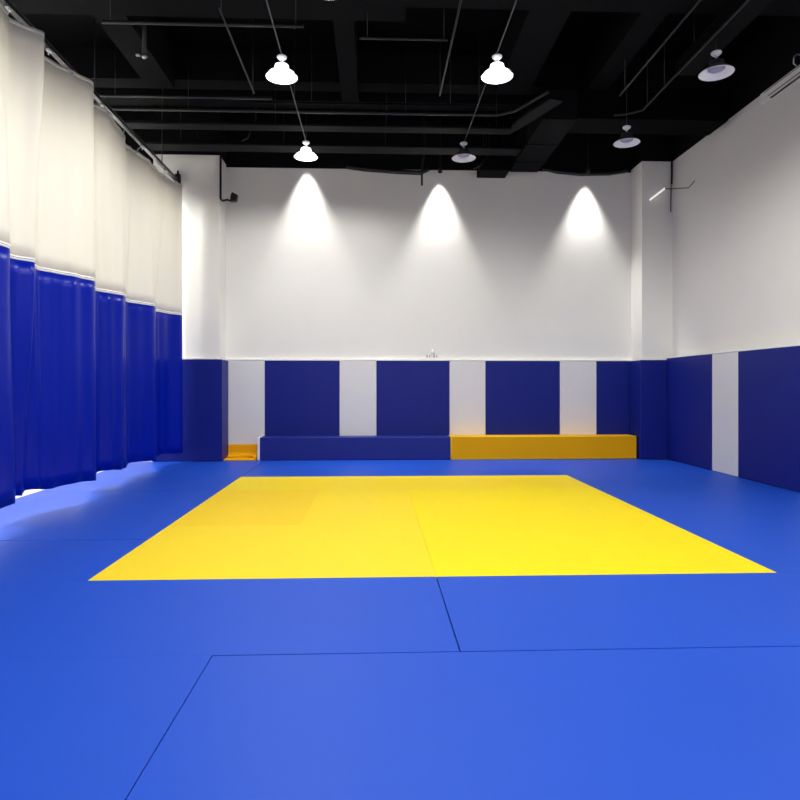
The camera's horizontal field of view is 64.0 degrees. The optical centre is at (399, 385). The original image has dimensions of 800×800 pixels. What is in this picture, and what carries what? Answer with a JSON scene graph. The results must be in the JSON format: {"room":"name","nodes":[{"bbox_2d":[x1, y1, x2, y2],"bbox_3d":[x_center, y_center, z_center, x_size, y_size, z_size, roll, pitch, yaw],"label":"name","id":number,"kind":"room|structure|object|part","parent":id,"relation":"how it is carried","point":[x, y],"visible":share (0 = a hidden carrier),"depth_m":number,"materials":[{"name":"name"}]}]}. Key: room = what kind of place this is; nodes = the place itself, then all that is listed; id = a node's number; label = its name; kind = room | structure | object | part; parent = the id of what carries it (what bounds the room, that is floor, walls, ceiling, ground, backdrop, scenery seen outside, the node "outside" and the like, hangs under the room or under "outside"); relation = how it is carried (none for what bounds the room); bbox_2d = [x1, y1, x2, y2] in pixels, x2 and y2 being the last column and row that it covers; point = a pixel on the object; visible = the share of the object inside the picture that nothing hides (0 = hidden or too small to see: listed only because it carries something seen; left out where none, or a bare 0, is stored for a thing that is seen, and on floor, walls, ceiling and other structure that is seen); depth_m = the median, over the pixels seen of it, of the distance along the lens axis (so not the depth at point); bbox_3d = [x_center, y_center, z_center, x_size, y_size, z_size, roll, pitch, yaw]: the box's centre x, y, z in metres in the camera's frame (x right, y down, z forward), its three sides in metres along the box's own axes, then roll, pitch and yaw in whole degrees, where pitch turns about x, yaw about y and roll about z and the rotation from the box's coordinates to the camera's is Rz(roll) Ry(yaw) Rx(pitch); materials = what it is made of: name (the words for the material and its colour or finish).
{"room":"exercise studio","nodes":[
{"label":"exercise studio","id":0,"kind":"room"},
{"bbox_2d":[15,471,101,498],"bbox_3d":[-1.286,1.620,5.104,14.630,0.200,16.700,0,0,-2],"label":"floor","id":1,"kind":"structure","parent":0,"point":[26,492],"depth_m":9.22,"materials":[{"name":"white"}]},
{"bbox_2d":[0,539,147,581],"bbox_3d":[-3.671,1.500,5.471,2.531,0.040,1.310,0,0,-2],"label":"floor mat","id":2,"kind":"object","parent":1,"relation":"on","point":[32,560],"visible":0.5,"depth_m":5.52,"materials":[{"name":"blue plastic"}]},
{"bbox_2d":[0,655,211,799],"bbox_3d":[-2.845,1.500,0.917,3.825,0.040,5.055,0,0,-2],"label":"floor mat","id":3,"kind":"object","parent":1,"relation":"on","point":[84,728],"visible":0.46,"depth_m":2.82,"materials":[{"name":"blue plastic"}]},
{"bbox_2d":[0,490,219,540],"bbox_3d":[-3.754,1.500,7.582,2.531,0.040,2.889,0,0,-2],"label":"floor mat","id":4,"kind":"object","parent":1,"relation":"on","point":[48,515],"visible":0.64,"depth_m":7.37,"materials":[{"name":"blue plastic"}]},
{"bbox_2d":[38,460,264,491],"bbox_3d":[-3.892,1.500,11.092,2.530,0.040,4.126,0,0,-2],"label":"floor mat","id":5,"kind":"object","parent":1,"relation":"on","point":[142,475],"visible":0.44,"depth_m":10.47,"materials":[{"name":"blue plastic"}]},
{"bbox_2d":[224,444,256,460],"bbox_3d":[-3.184,1.335,12.895,0.625,0.285,0.450,0,0,-2],"label":"mat","id":6,"kind":"object","parent":5,"relation":"on","point":[236,452],"visible":0.85,"depth_m":13.07,"materials":[{"name":"yellow plastic"}]},
{"bbox_2d":[0,577,458,658],"bbox_3d":[-2.289,1.500,4.169,5.191,0.040,1.399,0,0,-2],"label":"floor mat","id":7,"kind":"object","parent":1,"relation":"on","point":[365,615],"visible":0.79,"depth_m":4.11,"materials":[{"name":"blue plastic"}]},
{"bbox_2d":[169,490,318,525],"bbox_3d":[-1.799,1.500,7.946,1.395,0.040,2.320,0,0,-2],"label":"floor mat","id":8,"kind":"object","parent":1,"relation":"on","point":[226,507],"visible":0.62,"depth_m":7.73,"materials":[{"name":"yellow plastic"}]},
{"bbox_2d":[88,489,435,580],"bbox_3d":[-1.131,1.500,7.025,2.659,0.040,4.212,0,0,-2],"label":"floor mat","id":9,"kind":"object","parent":1,"relation":"on","point":[359,533],"visible":0.83,"depth_m":5.85,"materials":[{"name":"yellow plastic"}]},
{"bbox_2d":[241,459,565,476],"bbox_3d":[0.034,1.500,11.917,5.370,0.040,2.784,0,0,-2],"label":"floor mat","id":10,"kind":"object","parent":1,"relation":"on","point":[463,467],"visible":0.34,"depth_m":11.62,"materials":[{"name":"blue plastic"}]},
{"bbox_2d":[257,435,449,459],"bbox_3d":[-0.918,1.250,12.989,3.850,0.455,0.430,0,0,-2],"label":"bench","id":11,"kind":"object","parent":10,"relation":"on","point":[400,447],"visible":1,"depth_m":12.78,"materials":[{"name":"blue plastic"}]},
{"bbox_3d":[-2.818,1.253,12.920,0.049,0.450,0.420,0,0,-2],"label":"panel","id":12,"kind":"part","parent":11,"relation":"part of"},
{"bbox_2d":[222,475,592,489],"bbox_3d":[0.115,1.500,9.854,5.370,0.040,1.342,0,0,-2],"label":"floor mat","id":13,"kind":"object","parent":1,"relation":"on","point":[501,481],"visible":0.76,"depth_m":9.71,"materials":[{"name":"yellow plastic"}]},
{"bbox_2d":[126,646,799,799],"bbox_3d":[2.528,1.500,1.123,6.919,0.040,5.046,0,0,-2],"label":"floor mat","id":14,"kind":"object","parent":1,"relation":"on","point":[678,723],"visible":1,"depth_m":2.78,"materials":[{"name":"blue plastic"}]},
{"bbox_2d":[408,488,775,578],"bbox_3d":[1.553,1.500,7.130,2.709,0.040,4.212,0,0,-2],"label":"floor mat","id":15,"kind":"object","parent":1,"relation":"on","point":[518,531],"visible":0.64,"depth_m":6.17,"materials":[{"name":"yellow plastic"}]},
{"bbox_2d":[437,572,799,651],"bbox_3d":[3.085,1.500,4.380,5.550,0.040,1.398,0,0,-2],"label":"floor mat","id":16,"kind":"object","parent":1,"relation":"on","point":[708,610],"visible":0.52,"depth_m":4.20,"materials":[{"name":"blue plastic"}]},
{"bbox_2d":[533,458,799,572],"bbox_3d":[4.247,1.500,9.301,2.843,0.040,8.342,0,0,-2],"label":"floor mat","id":17,"kind":"object","parent":1,"relation":"on","point":[758,522],"visible":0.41,"depth_m":8.27,"materials":[{"name":"blue plastic"}]},
{"bbox_2d":[448,434,635,459],"bbox_3d":[2.904,1.247,13.136,3.790,0.462,0.434,0,0,-2],"label":"bench","id":18,"kind":"object","parent":17,"relation":"on","point":[621,446],"visible":0.91,"depth_m":12.92,"materials":[{"name":"yellow plastic"}]},
{"bbox_2d":[153,105,225,359],"bbox_3d":[-4.211,-2.000,12.870,1.290,7.040,0.550,0,0,-2],"label":"pillar","id":19,"kind":"structure","parent":0,"point":[203,212],"depth_m":12.61,"materials":[{"name":"white paint"}]},
{"bbox_2d":[156,359,227,460],"bbox_3d":[-4.179,0.477,12.810,1.350,1.995,0.547,0,0,-2],"label":"pad","id":20,"kind":"object","parent":19,"relation":"attached to","point":[205,382],"visible":0.7,"depth_m":12.55,"materials":[{"name":"blue plastic"}]},
{"bbox_2d":[182,358,221,358],"bbox_3d":[-4.172,-0.537,12.566,1.345,0.025,0.060,0,0,-2],"label":"trim","id":21,"kind":"structure","parent":19,"relation":"attached to","point":[182,358],"depth_m":12.55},
{"bbox_2d":[219,156,237,202],"bbox_3d":[-3.367,-4.070,12.578,0.356,0.901,0.100,0,0,-2],"label":"bracket","id":22,"kind":"object","parent":19,"relation":"attached to","point":[234,197],"visible":1,"depth_m":12.56,"materials":[{"name":"black metal"}]},
{"bbox_3d":[-3.421,-4.070,12.576,0.248,0.901,0.044,0,0,-2],"label":"arm","id":23,"kind":"part","parent":22,"relation":"part of","materials":[{"name":"black plastic"}]},
{"bbox_2d":[115,116,630,435],"bbox_3d":[-1.608,-2.000,13.347,14.230,7.040,0.200,0,0,-2],"label":"wall","id":24,"kind":"structure","parent":0,"point":[325,259],"depth_m":13.33,"materials":[{"name":"white paint"}]},
{"bbox_2d":[228,361,264,445],"bbox_3d":[-3.178,0.477,13.155,0.793,1.995,0.059,0,0,-2],"label":"pad","id":25,"kind":"object","parent":24,"relation":"attached to","point":[246,379],"visible":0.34,"depth_m":13.13,"materials":[{"name":"grey plastic"}]},
{"bbox_2d":[265,361,338,435],"bbox_3d":[-2.015,0.477,13.201,1.525,1.995,0.059,0,0,-2],"label":"pad","id":26,"kind":"object","parent":24,"relation":"attached to","point":[302,397],"visible":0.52,"depth_m":13.17,"materials":[{"name":"blue plastic"}]},
{"bbox_2d":[340,361,375,435],"bbox_3d":[-0.868,0.477,13.246,0.760,1.995,0.059,0,0,-2],"label":"pad","id":27,"kind":"object","parent":24,"relation":"attached to","point":[357,378],"visible":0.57,"depth_m":13.22,"materials":[{"name":"grey plastic"}]},
{"bbox_2d":[346,164,429,174],"bbox_3d":[-0.248,-4.465,13.210,1.747,0.195,0.110,0,0,-2],"label":"cable bundle","id":28,"kind":"object","parent":24,"relation":"attached to","point":[351,167],"visible":0.97,"depth_m":13.19,"materials":[{"name":"black plastic"}]},
{"bbox_2d":[377,361,448,435],"bbox_3d":[0.271,0.477,13.290,1.510,1.995,0.059,0,0,-2],"label":"pad","id":29,"kind":"object","parent":24,"relation":"attached to","point":[412,396],"visible":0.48,"depth_m":13.26,"materials":[{"name":"blue plastic"}]},
{"bbox_2d":[225,359,631,360],"bbox_3d":[0.650,-0.537,13.306,8.460,0.025,0.060,0,0,-2],"label":"trim","id":30,"kind":"structure","parent":24,"relation":"attached to","point":[225,359],"depth_m":13.24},
{"bbox_2d":[426,349,436,357],"bbox_3d":[0.662,-0.676,13.324,0.225,0.172,0.025,0,0,-2],"label":"wall fitting","id":31,"kind":"object","parent":24,"relation":"attached to","point":[432,350],"visible":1,"depth_m":13.32,"materials":[{"name":"white plastic"}]},
{"bbox_2d":[449,361,484,434],"bbox_3d":[1.405,0.477,13.335,0.750,1.995,0.059,0,0,-2],"label":"pad","id":32,"kind":"object","parent":24,"relation":"attached to","point":[466,378],"visible":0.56,"depth_m":13.30,"materials":[{"name":"grey plastic"}]},
{"bbox_2d":[485,361,559,434],"bbox_3d":[2.562,0.477,13.380,1.555,1.995,0.059,0,0,-2],"label":"pad","id":33,"kind":"object","parent":24,"relation":"attached to","point":[522,397],"visible":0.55,"depth_m":13.35,"materials":[{"name":"blue plastic"}]},
{"bbox_2d":[560,361,595,434],"bbox_3d":[3.731,0.477,13.426,0.775,1.995,0.059,0,0,-2],"label":"pad","id":34,"kind":"object","parent":24,"relation":"attached to","point":[577,378],"visible":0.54,"depth_m":13.40,"materials":[{"name":"grey plastic"}]},
{"bbox_2d":[542,166,628,175],"bbox_3d":[3.879,-4.484,13.382,1.815,0.185,0.080,0,0,-2],"label":"cable bundle","id":35,"kind":"object","parent":24,"relation":"attached to","point":[547,169],"visible":1,"depth_m":13.35,"materials":[{"name":"black plastic"}]},
{"bbox_2d":[596,361,629,434],"bbox_3d":[4.473,0.477,13.455,0.700,1.995,0.059,0,0,-2],"label":"pad","id":36,"kind":"object","parent":24,"relation":"attached to","point":[612,377],"visible":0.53,"depth_m":13.43,"materials":[{"name":"blue plastic"}]},
{"bbox_2d":[8,7,778,121],"bbox_3d":[-1.286,-5.620,5.104,14.630,0.200,16.700,0,0,-2],"label":"ceiling","id":37,"kind":"structure","parent":0,"point":[580,29],"depth_m":10.14,"materials":[{"name":"black paint"}]},
{"bbox_2d":[0,0,180,183],"bbox_3d":[-4.126,-4.705,6.716,0.100,1.630,11.745,0,0,-2],"label":"rail","id":38,"kind":"object","parent":37,"relation":"hanging from","point":[7,4],"visible":0.83,"depth_m":8.87,"materials":[{"name":"black metal"}]},
{"bbox_2d":[0,1,182,507],"bbox_3d":[-4.118,-1.339,6.759,0.469,5.273,11.411,0,0,-2],"label":"curtain","id":39,"kind":"object","parent":38,"relation":"hanging from","point":[91,380],"visible":1,"depth_m":8.04,"materials":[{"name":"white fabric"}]},
{"bbox_3d":[-4.116,-2.657,6.754,0.472,2.510,11.421,0,0,-2],"label":"white panel","id":40,"kind":"part","parent":39,"relation":"part of","materials":[{"name":"white fabric"}]},
{"bbox_3d":[-4.110,-0.039,6.754,0.413,2.678,11.419,0,0,-3],"label":"blue panel","id":41,"kind":"part","parent":39,"relation":"part of","materials":[{"name":"fabric"}]},
{"bbox_3d":[-4.219,-4.785,8.842,0.015,1.470,0.015,0,0,20],"label":"hanger rod","id":42,"kind":"part","parent":38,"relation":"part of","materials":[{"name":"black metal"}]},
{"bbox_2d":[93,15,174,88],"bbox_3d":[-3.862,-5.195,9.441,0.420,0.650,2.070,0,0,-2],"label":"ceiling beam","id":43,"kind":"structure","parent":37,"relation":"attached to","point":[157,70],"depth_m":9.54,"materials":[{"name":"black paint"}]},
{"bbox_2d":[136,16,147,58],"bbox_3d":[-3.538,-5.005,8.768,0.155,1.030,0.090,0,0,-2],"label":"sprinkler head","id":44,"kind":"object","parent":37,"relation":"hanging from","point":[144,56],"visible":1,"depth_m":8.75},
{"bbox_2d":[98,30,271,99],"bbox_3d":[-3.339,-4.984,9.897,2.700,1.071,0.044,0,0,-2],"label":"pipe","id":45,"kind":"object","parent":37,"relation":"hanging from","point":[100,95],"visible":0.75,"depth_m":9.89,"materials":[{"name":"black plastic"}]},
{"bbox_3d":[-2.290,-4.995,9.938,0.010,1.050,0.012,0,0,-2],"label":"hanger rod","id":46,"kind":"part","parent":45,"relation":"part of","materials":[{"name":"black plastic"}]},
{"bbox_2d":[44,47,340,91],"bbox_3d":[-4.798,-5.270,10.606,7.640,0.500,0.330,0,0,-2],"label":"ceiling beam","id":47,"kind":"structure","parent":37,"relation":"attached to","point":[208,69],"depth_m":10.53,"materials":[{"name":"black paint"}]},
{"bbox_2d":[101,0,303,27],"bbox_3d":[-2.466,-5.019,8.030,2.500,1.001,0.044,0,0,-2],"label":"pipe","id":48,"kind":"object","parent":37,"relation":"hanging from","point":[110,21],"visible":1,"depth_m":8.02,"materials":[{"name":"black plastic"}]},
{"bbox_2d":[11,0,406,21],"bbox_3d":[-2.417,-5.195,8.062,5.000,0.650,0.800,0,0,-2],"label":"ceiling beam","id":49,"kind":"structure","parent":37,"relation":"attached to","point":[346,10],"depth_m":8.26,"materials":[{"name":"black paint"}]},
{"bbox_2d":[218,0,254,93],"bbox_3d":[-2.168,-4.974,8.612,0.024,1.091,2.180,0,0,-2],"label":"conduit","id":50,"kind":"object","parent":37,"relation":"hanging from","point":[220,10],"visible":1,"depth_m":8.78,"materials":[{"name":"black plastic"}]},
{"bbox_3d":[-2.208,-4.980,9.621,0.010,1.080,0.012,0,0,-2],"label":"hanger rod","id":51,"kind":"part","parent":50,"relation":"part of","materials":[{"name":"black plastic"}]},
{"bbox_2d":[242,107,256,141],"bbox_3d":[-2.725,-4.964,11.552,0.269,1.112,0.028,0,0,-2],"label":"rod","id":52,"kind":"object","parent":37,"relation":"hanging from","point":[255,107],"visible":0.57,"depth_m":11.54,"materials":[{"name":"black metal"}]},
{"bbox_2d":[266,0,307,145],"bbox_3d":[-1.402,-4.888,5.149,0.018,1.264,12.400,0,0,-2],"label":"conduit","id":53,"kind":"object","parent":37,"relation":"hanging from","point":[266,0],"visible":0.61,"depth_m":9.54,"materials":[{"name":"black plastic"}]},
{"bbox_2d":[265,54,297,84],"bbox_3d":[-1.524,-4.114,8.247,0.420,0.276,0.420,0,0,-2],"label":"lamp","id":54,"kind":"object","parent":53,"relation":"hanging from","point":[280,74],"visible":1,"depth_m":8.25,"materials":[{"name":"white plastic"}]},
{"bbox_3d":[-1.524,-4.062,8.247,0.410,0.165,0.410,0,0,-2],"label":"lamp shade","id":55,"kind":"part","parent":54,"relation":"part of","materials":[{"name":"white metal"}]},
{"bbox_3d":[-1.574,-4.893,9.546,0.010,1.255,0.012,0,0,-2],"label":"hanger rod","id":56,"kind":"part","parent":53,"relation":"part of","materials":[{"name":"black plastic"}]},
{"bbox_2d":[294,140,317,161],"bbox_3d":[-1.637,-4.114,11.134,0.420,0.276,0.420,0,0,-2],"label":"lamp","id":57,"kind":"object","parent":53,"relation":"hanging from","point":[306,155],"visible":1,"depth_m":11.13,"materials":[{"name":"white plastic"}]},
{"bbox_3d":[-1.636,-4.062,11.134,0.410,0.165,0.410,0,0,-2],"label":"lamp shade","id":58,"kind":"part","parent":57,"relation":"part of","materials":[{"name":"white metal"}]},
{"bbox_2d":[93,87,538,111],"bbox_3d":[-1.528,-5.245,11.299,14.230,0.550,0.300,0,0,-2],"label":"ceiling beam","id":59,"kind":"structure","parent":37,"relation":"attached to","point":[504,102],"depth_m":11.21,"materials":[{"name":"black metal"}]},
{"bbox_2d":[111,43,549,116],"bbox_3d":[-1.188,-4.969,10.336,6.997,1.103,0.824,0,0,5],"label":"pipe","id":60,"kind":"object","parent":37,"relation":"hanging from","point":[188,109],"visible":0.9,"depth_m":10.34,"materials":[{"name":"black plastic"}]},
{"bbox_3d":[-3.405,-4.980,10.295,0.010,1.080,0.012,0,0,-2],"label":"hanger rod","id":61,"kind":"part","parent":60,"relation":"part of","materials":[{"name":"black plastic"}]},
{"bbox_3d":[0.092,-4.980,10.432,0.010,1.080,0.012,0,0,-2],"label":"hanger rod","id":62,"kind":"part","parent":60,"relation":"part of","materials":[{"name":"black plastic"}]},
{"bbox_2d":[143,106,521,155],"bbox_3d":[-1.254,-4.970,11.980,7.030,1.100,0.376,0,0,-2],"label":"cable tray","id":63,"kind":"object","parent":37,"relation":"hanging from","point":[172,146],"visible":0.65,"depth_m":11.91,"materials":[{"name":"black metal"}]},
{"bbox_3d":[-1.248,-4.450,11.810,7.030,0.031,0.036,0,0,-2],"label":"rail","id":64,"kind":"part","parent":63,"relation":"part of","materials":[{"name":"black metal"}]},
{"bbox_2d":[145,143,520,155],"bbox_3d":[-1.254,-4.423,11.980,7.030,0.006,0.340,0,0,-2],"label":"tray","id":65,"kind":"object","parent":63,"relation":"on","point":[241,147],"depth_m":11.91,"materials":[{"name":"black metal"}]},
{"bbox_2d":[123,89,563,134],"bbox_3d":[-1.067,-4.960,10.385,7.179,1.120,1.438,0,0,-2],"label":"cable tray","id":66,"kind":"object","parent":37,"relation":"hanging from","point":[547,104],"visible":0.8,"depth_m":10.89,"materials":[{"name":"black metal"}]},
{"bbox_3d":[-1.175,-4.430,10.261,6.955,0.031,1.198,0,0,-2],"label":"rail","id":67,"kind":"part","parent":66,"relation":"part of","materials":[{"name":"black metal"}]},
{"bbox_2d":[333,20,358,106],"bbox_3d":[-0.806,-5.195,9.851,0.280,0.650,2.650,0,0,-2],"label":"ceiling beam","id":68,"kind":"structure","parent":37,"relation":"attached to","point":[345,32],"depth_m":9.60,"materials":[{"name":"black paint"}]},
{"bbox_2d":[254,36,493,106],"bbox_3d":[-0.397,-4.986,10.142,3.800,1.067,0.036,0,0,-2],"label":"pipe","id":69,"kind":"object","parent":37,"relation":"hanging from","point":[278,102],"visible":1,"depth_m":10.13,"materials":[{"name":"black metal"}]},
{"bbox_3d":[-1.396,-4.995,10.103,0.010,1.050,0.012,0,0,-2],"label":"hanger rod","id":70,"kind":"part","parent":69,"relation":"part of","materials":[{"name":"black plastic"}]},
{"bbox_3d":[0.802,-4.995,10.189,0.010,1.050,0.012,0,0,-2],"label":"hanger rod","id":71,"kind":"part","parent":69,"relation":"part of","materials":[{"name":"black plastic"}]},
{"bbox_2d":[360,11,447,40],"bbox_3d":[0.049,-5.012,8.338,1.150,1.015,0.032,0,0,-2],"label":"pipe","id":72,"kind":"object","parent":37,"relation":"hanging from","point":[367,37],"visible":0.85,"depth_m":8.32,"materials":[{"name":"black plastic"}]},
{"bbox_2d":[421,110,425,185],"bbox_3d":[0.445,-4.685,12.287,0.092,1.670,0.044,0,0,-2],"label":"hanging rod","id":73,"kind":"object","parent":37,"relation":"hanging from","point":[424,117],"visible":0.71,"depth_m":12.27,"materials":[{"name":"black metal"}]},
{"bbox_2d":[438,117,441,172],"bbox_3d":[0.826,-4.955,13.172,0.086,1.130,0.086,0,0,-2],"label":"spotlight","id":74,"kind":"object","parent":37,"relation":"hanging from","point":[440,167],"visible":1,"depth_m":13.15,"materials":[{"name":"black metal"}]},
{"bbox_2d":[439,0,461,95],"bbox_3d":[0.666,-4.973,8.307,0.028,1.093,2.950,0,0,-2],"label":"conduit","id":75,"kind":"object","parent":37,"relation":"hanging from","point":[460,2],"visible":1,"depth_m":8.30,"materials":[{"name":"black plastic"}]},
{"bbox_2d":[473,111,490,168],"bbox_3d":[1.583,-4.844,12.331,0.339,1.352,0.028,0,0,-2],"label":"rod","id":76,"kind":"object","parent":37,"relation":"hanging from","point":[489,111],"visible":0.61,"depth_m":12.33,"materials":[{"name":"black metal"}]},
{"bbox_2d":[464,0,516,140],"bbox_3d":[1.366,-4.888,5.107,0.028,1.264,12.500,0,0,-2],"label":"conduit","id":77,"kind":"object","parent":37,"relation":"hanging from","point":[516,0],"visible":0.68,"depth_m":9.65,"materials":[{"name":"black plastic"}]},
{"bbox_2d":[452,141,475,162],"bbox_3d":[1.114,-4.114,11.182,0.420,0.276,0.420,0,0,-2],"label":"lamp","id":78,"kind":"object","parent":77,"relation":"hanging from","point":[463,156],"visible":1,"depth_m":11.18,"materials":[{"name":"white metal"}]},
{"bbox_3d":[1.114,-4.062,11.182,0.410,0.165,0.410,0,0,-2],"label":"lamp shade","id":79,"kind":"part","parent":78,"relation":"part of","materials":[{"name":"white metal"}]},
{"bbox_3d":[1.194,-4.893,9.654,0.010,1.255,0.012,0,0,-2],"label":"hanger rod","id":80,"kind":"part","parent":77,"relation":"part of","materials":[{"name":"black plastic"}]},
{"bbox_2d":[481,53,513,84],"bbox_3d":[1.249,-4.114,8.235,0.420,0.276,0.420,0,0,-2],"label":"lamp","id":81,"kind":"object","parent":77,"relation":"hanging from","point":[497,73],"visible":1,"depth_m":8.24,"materials":[{"name":"white plastic"}]},
{"bbox_3d":[1.249,-4.062,8.235,0.410,0.165,0.410,0,0,-2],"label":"lamp shade","id":82,"kind":"part","parent":81,"relation":"part of","materials":[{"name":"white metal"}]},
{"bbox_2d":[477,118,509,177],"bbox_3d":[1.908,-4.910,13.130,0.600,1.140,0.490,0,0,-2],"label":"box","id":83,"kind":"object","parent":37,"relation":"hanging from","point":[493,166],"visible":0.75,"depth_m":12.89,"materials":[{"name":"black plastic"}]},
{"bbox_2d":[495,10,570,94],"bbox_3d":[1.905,-5.195,9.502,0.550,0.650,2.400,0,0,-2],"label":"ceiling beam","id":84,"kind":"structure","parent":37,"relation":"attached to","point":[530,36],"depth_m":9.29,"materials":[{"name":"black paint"}]},
{"bbox_2d":[358,53,730,94],"bbox_3d":[2.451,-5.270,10.889,6.310,0.500,0.330,0,0,-2],"label":"ceiling beam","id":85,"kind":"structure","parent":37,"relation":"attached to","point":[377,72],"depth_m":10.73,"materials":[{"name":"black paint"}]},
{"bbox_2d":[586,158,589,173],"bbox_3d":[3.894,-4.970,13.272,0.086,1.100,0.086,0,0,-2],"label":"spotlight","id":86,"kind":"object","parent":37,"relation":"hanging from","point":[587,168],"visible":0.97,"depth_m":13.25,"materials":[{"name":"black metal"}]},
{"bbox_2d":[406,0,799,15],"bbox_3d":[2.901,-5.195,8.105,5.630,0.650,0.470,0,0,-2],"label":"ceiling beam","id":87,"kind":"structure","parent":37,"relation":"attached to","point":[776,7],"depth_m":8.19,"materials":[{"name":"black paint"}]},
{"bbox_2d":[510,89,727,171],"bbox_3d":[3.834,-4.942,11.859,3.130,1.155,2.600,0,0,-2],"label":"air duct","id":88,"kind":"object","parent":37,"relation":"hanging from","point":[669,113],"visible":0.84,"depth_m":10.61,"materials":[{"name":"black metal"}]},
{"bbox_2d":[582,12,667,90],"bbox_3d":[3.284,-5.195,9.556,0.350,0.650,2.400,0,0,-2],"label":"ceiling beam","id":89,"kind":"structure","parent":37,"relation":"attached to","point":[622,35],"depth_m":9.50,"materials":[{"name":"black paint"}]},
{"bbox_2d":[613,66,639,147],"bbox_3d":[3.713,-4.748,10.483,0.420,1.544,0.420,0,0,-2],"label":"lamp","id":90,"kind":"object","parent":37,"relation":"hanging from","point":[627,139],"visible":0.98,"depth_m":10.48,"materials":[{"name":"white metal"}]},
{"bbox_3d":[3.713,-4.062,10.483,0.410,0.165,0.410,0,0,-2],"label":"lamp shade","id":91,"kind":"part","parent":90,"relation":"part of","materials":[{"name":"white metal"}]},
{"bbox_3d":[3.713,-4.886,10.483,0.010,1.268,0.012,0,0,-2],"label":"drop rod","id":92,"kind":"part","parent":90,"relation":"part of","materials":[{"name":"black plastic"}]},
{"bbox_2d":[619,0,700,95],"bbox_3d":[3.401,-4.963,8.239,0.028,1.113,3.000,0,0,-2],"label":"conduit","id":93,"kind":"object","parent":37,"relation":"hanging from","point":[698,1],"visible":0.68,"depth_m":8.40,"materials":[{"name":"black plastic"}]},
{"bbox_2d":[614,0,749,115],"bbox_3d":[3.766,-4.952,8.511,0.400,1.135,3.916,0,0,-2],"label":"conduit","id":94,"kind":"object","parent":37,"relation":"hanging from","point":[746,1],"visible":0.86,"depth_m":9.22,"materials":[{"name":"black plastic"}]},
{"bbox_3d":[3.888,-4.970,10.060,0.010,1.100,0.012,0,0,-2],"label":"hanger rod","id":95,"kind":"part","parent":94,"relation":"part of","materials":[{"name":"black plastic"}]},
{"bbox_3d":[3.908,-4.970,9.460,0.010,1.100,0.012,0,0,-2],"label":"hanger rod","id":96,"kind":"part","parent":94,"relation":"part of","materials":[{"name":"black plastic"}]},
{"bbox_2d":[676,0,772,75],"bbox_3d":[4.196,-4.995,7.094,0.300,1.050,4.250,0,0,-2],"label":"duct","id":97,"kind":"object","parent":37,"relation":"hanging from","point":[752,9],"visible":0.84,"depth_m":8.20,"materials":[{"name":"black metal"}]},
{"bbox_2d":[698,35,734,80],"bbox_3d":[4.025,-4.220,8.143,0.420,0.489,0.420,0,0,-2],"label":"lamp","id":98,"kind":"object","parent":97,"relation":"hanging from","point":[717,69],"visible":1,"depth_m":8.14,"materials":[{"name":"white metal"}]},
{"bbox_3d":[4.025,-4.062,8.143,0.410,0.165,0.410,0,0,-2],"label":"lamp shade","id":99,"kind":"part","parent":98,"relation":"part of","materials":[{"name":"white metal"}]},
{"bbox_2d":[631,134,672,360],"bbox_3d":[5.202,-2.000,13.238,0.630,7.040,0.550,0,0,-2],"label":"pillar","id":100,"kind":"structure","parent":0,"point":[651,220],"depth_m":12.97,"materials":[{"name":"white paint"}]},
{"bbox_2d":[630,360,666,458],"bbox_3d":[5.173,0.477,13.176,0.687,1.995,0.547,0,0,-2],"label":"pad","id":101,"kind":"object","parent":100,"relation":"attached to","point":[648,378],"visible":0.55,"depth_m":12.90,"materials":[{"name":"blue plastic"}]},
{"bbox_2d":[670,185,671,211],"bbox_3d":[5.478,-3.790,12.944,0.029,0.540,0.020,0,0,-2],"label":"conduit","id":102,"kind":"object","parent":100,"relation":"attached to","point":[671,185],"visible":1,"depth_m":12.94,"materials":[{"name":"black metal"}]},
{"bbox_2d":[673,16,799,355],"bbox_3d":[5.924,-2.000,5.386,0.200,7.040,16.700,0,0,-2],"label":"wall","id":103,"kind":"structure","parent":0,"point":[736,228],"depth_m":10.42,"materials":[{"name":"white paint"}]},
{"bbox_2d":[671,160,672,184],"bbox_3d":[5.487,-4.310,12.924,0.043,0.481,0.040,0,0,-2],"label":"cable","id":104,"kind":"object","parent":103,"relation":"attached to","point":[671,160],"visible":1,"depth_m":12.91,"materials":[{"name":"plastic"}]},
{"bbox_2d":[649,181,694,199],"bbox_3d":[5.398,-3.853,12.542,0.288,0.252,0.977,0,0,-35],"label":"tube light","id":105,"kind":"object","parent":103,"relation":"attached to","point":[659,192],"visible":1,"depth_m":12.83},
{"bbox_2d":[667,354,711,469],"bbox_3d":[5.487,0.460,12.074,0.149,2.030,1.786,0,0,-2],"label":"pad","id":106,"kind":"object","parent":103,"relation":"attached to","point":[689,379],"visible":0.7,"depth_m":11.97,"materials":[{"name":"blue plastic"}]},
{"bbox_2d":[712,352,737,476],"bbox_3d":[5.537,0.460,10.780,0.149,2.030,0.796,0,0,-2],"label":"pad","id":107,"kind":"object","parent":103,"relation":"attached to","point":[724,365],"visible":0.7,"depth_m":10.74,"materials":[{"name":"grey plastic"}]},
{"bbox_2d":[667,344,799,357],"bbox_3d":[5.761,-0.573,5.074,0.150,0.025,15.690,0,0,-2],"label":"trim","id":108,"kind":"structure","parent":103,"relation":"attached to","point":[792,345],"depth_m":10.35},
{"bbox_2d":[738,346,799,491],"bbox_3d":[5.583,0.460,9.621,0.149,2.030,1.516,0,0,-2],"label":"pad","id":109,"kind":"object","parent":103,"relation":"attached to","point":[768,379],"visible":1,"depth_m":9.52,"materials":[{"name":"blue plastic"}]},
{"bbox_2d":[760,54,799,103],"bbox_3d":[5.765,-4.548,6.105,0.133,0.344,7.750,0,0,-2],"label":"housing","id":110,"kind":"object","parent":103,"relation":"attached to","point":[792,76],"visible":1,"depth_m":9.45,"materials":[{"name":"white metal"}]}
]}

